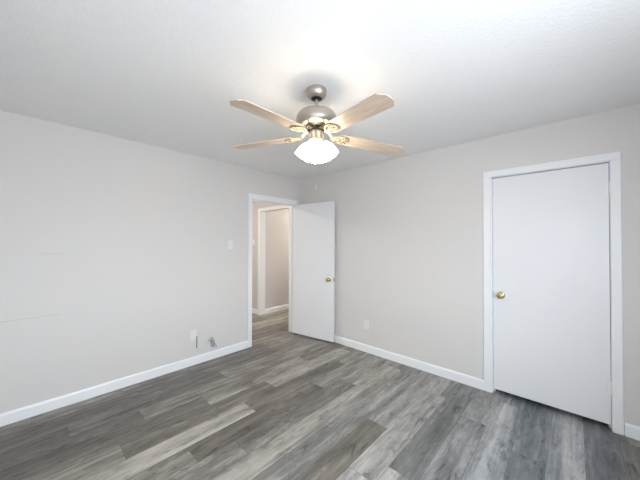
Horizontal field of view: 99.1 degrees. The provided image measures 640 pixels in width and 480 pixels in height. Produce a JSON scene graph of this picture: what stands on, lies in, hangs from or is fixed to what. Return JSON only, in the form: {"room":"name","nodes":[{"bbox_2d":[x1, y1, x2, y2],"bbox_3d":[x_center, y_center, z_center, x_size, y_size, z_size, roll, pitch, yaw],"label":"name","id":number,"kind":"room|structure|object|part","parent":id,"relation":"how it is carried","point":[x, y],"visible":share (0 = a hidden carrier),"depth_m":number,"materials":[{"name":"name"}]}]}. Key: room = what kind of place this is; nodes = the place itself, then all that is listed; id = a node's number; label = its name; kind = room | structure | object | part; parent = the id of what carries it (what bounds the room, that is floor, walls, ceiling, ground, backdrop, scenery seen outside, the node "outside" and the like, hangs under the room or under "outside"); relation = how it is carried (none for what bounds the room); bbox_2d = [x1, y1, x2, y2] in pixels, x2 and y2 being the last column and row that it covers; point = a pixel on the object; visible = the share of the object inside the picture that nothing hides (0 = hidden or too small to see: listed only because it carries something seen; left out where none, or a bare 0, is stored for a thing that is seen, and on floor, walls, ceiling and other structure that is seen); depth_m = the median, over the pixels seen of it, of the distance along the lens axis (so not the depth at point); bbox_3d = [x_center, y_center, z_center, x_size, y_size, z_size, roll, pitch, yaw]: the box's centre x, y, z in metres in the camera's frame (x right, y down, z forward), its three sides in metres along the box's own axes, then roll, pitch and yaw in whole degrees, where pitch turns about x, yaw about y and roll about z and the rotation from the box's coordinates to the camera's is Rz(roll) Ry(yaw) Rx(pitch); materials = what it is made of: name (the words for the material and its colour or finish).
{"room":"empty bedroom","nodes":[
{"label":"empty bedroom","id":0,"kind":"room"},
{"bbox_2d":[0,110,300,413],"bbox_3d":[-1.561,0.228,3.160,0.112,2.440,3.770,0,-1,43],"label":"wall","id":1,"kind":"structure","parent":0,"point":[113,249],"depth_m":2.59,"materials":[{"name":"white paint"}]},
{"bbox_2d":[0,341,247,426],"bbox_3d":[-1.519,1.400,3.104,0.014,0.095,3.550,0,-1,43],"label":"baseboard","id":2,"kind":"structure","parent":1,"relation":"attached to","point":[19,414],"depth_m":2.57,"materials":[{"name":"white paint"}]},
{"bbox_2d":[190,329,196,340],"bbox_3d":[-1.470,1.103,3.165,0.007,0.125,0.072,0,-1,43],"label":"outlet plate","id":3,"kind":"object","parent":1,"relation":"attached to","point":[192,332],"visible":1,"depth_m":3.16,"materials":[{"name":"white plastic"}]},
{"bbox_2d":[208,337,218,346],"bbox_3d":[-1.304,1.240,3.306,0.076,0.118,0.132,0,-1,43],"label":"shutoff valve","id":4,"kind":"object","parent":1,"relation":"attached to","point":[211,338],"visible":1,"depth_m":3.29,"materials":[{"name":"grey metal"}]},
{"bbox_2d":[228,241,232,249],"bbox_3d":[-1.153,0.065,3.508,0.016,0.115,0.070,0,-1,43],"label":"light switch","id":5,"kind":"object","parent":1,"relation":"attached to","point":[230,243],"visible":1,"depth_m":3.51,"materials":[{"name":"white plastic"}]},
{"bbox_2d":[248,193,296,347],"bbox_3d":[-0.716,0.414,4.068,0.140,2.094,0.893,0,-1,43],"label":"door frame","id":6,"kind":"structure","parent":1,"relation":"attached to","point":[251,196],"depth_m":3.87,"materials":[{"name":"white paint"}]},
{"bbox_2d":[292,201,334,341],"bbox_3d":[-0.129,0.446,4.058,0.765,1.995,0.108,0,-1,34],"label":"door","id":7,"kind":"structure","parent":6,"relation":"attached to","point":[313,277],"depth_m":4.04,"materials":[{"name":"white paint"}]},
{"bbox_2d":[252,201,279,309],"bbox_3d":[-1.455,0.258,5.697,3.190,2.440,0.110,0,-1,43],"label":"wall","id":8,"kind":"structure","parent":0,"point":[256,205],"depth_m":5.47,"materials":[{"name":"grey paint"}]},
{"bbox_2d":[252,308,257,314],"bbox_3d":[-1.946,1.433,6.053,1.970,0.095,0.014,0,-1,43],"label":"baseboard","id":9,"kind":"structure","parent":8,"relation":"attached to","point":[254,311],"depth_m":5.45,"materials":[{"name":"white paint"}]},
{"bbox_2d":[258,205,288,314],"bbox_3d":[-0.804,0.425,5.089,1.030,2.095,0.140,0,-1,43],"label":"door frame","id":10,"kind":"structure","parent":8,"relation":"attached to","point":[261,211],"depth_m":5.38,"materials":[{"name":"white paint"}]},
{"bbox_2d":[265,209,288,308],"bbox_3d":[-0.202,0.270,6.511,0.115,2.440,2.790,0,-1,43],"label":"wall","id":11,"kind":"structure","parent":0,"point":[277,222],"depth_m":5.68,"materials":[{"name":"grey paint"}]},
{"bbox_2d":[265,304,288,313],"bbox_3d":[-0.157,1.442,6.454,0.014,0.095,2.790,0,-1,43],"label":"baseboard","id":12,"kind":"structure","parent":11,"relation":"attached to","point":[283,307],"depth_m":5.65,"materials":[{"name":"white paint"}]},
{"bbox_2d":[0,0,639,179],"bbox_3d":[-0.258,-1.029,4.007,7.460,0.100,6.760,0,-1,43],"label":"ceiling","id":13,"kind":"structure","parent":0,"point":[166,74],"depth_m":1.58,"materials":[{"name":"white paint"}]},
{"bbox_2d":[229,84,402,164],"bbox_3d":[-0.042,-0.765,1.782,1.233,0.480,1.202,0,-1,43],"label":"ceiling fan","id":14,"kind":"object","parent":13,"relation":"hanging from","point":[316,120],"visible":1,"depth_m":1.73,"materials":[{"name":"beige wood"}]},
{"bbox_3d":[-0.400,-0.692,1.961,0.484,0.006,0.132,-1,9,20],"label":"blade","id":15,"kind":"part","parent":14,"relation":"part of","materials":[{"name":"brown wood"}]},
{"bbox_3d":[-0.273,-0.684,1.506,0.132,0.006,0.484,12,10,37],"label":"blade","id":16,"kind":"part","parent":14,"relation":"part of","materials":[{"name":"brown wood"}]},
{"bbox_3d":[-0.093,-0.600,1.833,0.114,0.110,0.114,34,6,10],"label":"lamp shade","id":17,"kind":"part","parent":14,"relation":"part of","materials":[{"name":"white glass"}]},
{"bbox_3d":[-0.037,-0.601,1.750,0.114,0.110,0.114,0,-34,11],"label":"lamp shade","id":18,"kind":"part","parent":14,"relation":"part of","materials":[{"name":"white glass"}]},
{"bbox_3d":[-0.037,-0.603,1.752,0.056,0.080,0.056,0,-34,11],"label":"light bulb","id":19,"kind":"part","parent":14,"relation":"part of","materials":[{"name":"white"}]},
{"bbox_3d":[-0.010,-0.599,1.889,0.114,0.110,0.114,0,32,11],"label":"lamp shade","id":20,"kind":"part","parent":14,"relation":"part of","materials":[{"name":"white glass"}]},
{"bbox_3d":[0.046,-0.600,1.806,0.114,0.110,0.114,-33,-7,9],"label":"lamp shade","id":21,"kind":"part","parent":14,"relation":"part of","materials":[{"name":"white glass"}]},
{"bbox_3d":[0.199,-0.683,1.486,0.132,0.006,0.484,12,-4,-33],"label":"blade","id":22,"kind":"part","parent":14,"relation":"part of","materials":[{"name":"beige wood"}]},
{"bbox_3d":[0.362,-0.664,1.929,0.484,0.006,0.132,6,-12,-15],"label":"blade","id":23,"kind":"part","parent":14,"relation":"part of","materials":[{"name":"brown wood"}]},
{"bbox_2d":[0,309,639,479],"bbox_3d":[-0.264,1.511,3.978,7.460,0.100,6.760,0,-1,43],"label":"floor","id":24,"kind":"structure","parent":0,"point":[287,405],"depth_m":2.07,"materials":[{"name":"grey laminate"}]},
{"bbox_2d":[301,103,639,434],"bbox_3d":[1.211,0.234,3.079,4.060,2.440,0.111,0,-1,43],"label":"wall","id":25,"kind":"structure","parent":0,"point":[409,229],"depth_m":2.93,"materials":[{"name":"white paint"}]},
{"bbox_2d":[364,320,368,329],"bbox_3d":[0.604,1.106,3.553,0.070,0.115,0.007,0,-1,43],"label":"outlet plate","id":26,"kind":"object","parent":25,"relation":"attached to","point":[366,323],"visible":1,"depth_m":3.55,"materials":[{"name":"white plastic"}]},
{"bbox_2d":[334,335,483,389],"bbox_3d":[0.632,1.410,3.518,2.600,0.095,0.014,0,-1,43],"label":"baseboard","id":27,"kind":"structure","parent":25,"relation":"attached to","point":[465,379],"depth_m":3.08,"materials":[{"name":"white paint"}]},
{"bbox_2d":[492,163,611,424],"bbox_3d":[1.921,0.409,2.326,0.776,1.992,0.098,0,-1,43],"label":"door","id":28,"kind":"structure","parent":25,"relation":"in","point":[551,260],"depth_m":2.29,"materials":[{"name":"white paint"}]},
{"bbox_3d":[1.664,0.516,2.520,0.054,0.054,0.034,0,-1,43],"label":"knob","id":29,"kind":"part","parent":28,"relation":"part of","materials":[{"name":"gold metal"}]},
{"bbox_2d":[483,151,623,435],"bbox_3d":[1.954,0.393,2.376,0.904,2.108,0.125,0,-1,43],"label":"door frame","id":30,"kind":"structure","parent":25,"relation":"attached to","point":[614,158],"depth_m":2.08,"materials":[{"name":"white paint"}]},
{"bbox_2d":[625,423,639,440],"bbox_3d":[2.411,1.395,1.863,0.440,0.095,0.014,0,-1,43],"label":"baseboard","id":31,"kind":"structure","parent":25,"relation":"attached to","point":[631,431],"depth_m":1.98,"materials":[{"name":"white paint"}]}
]}

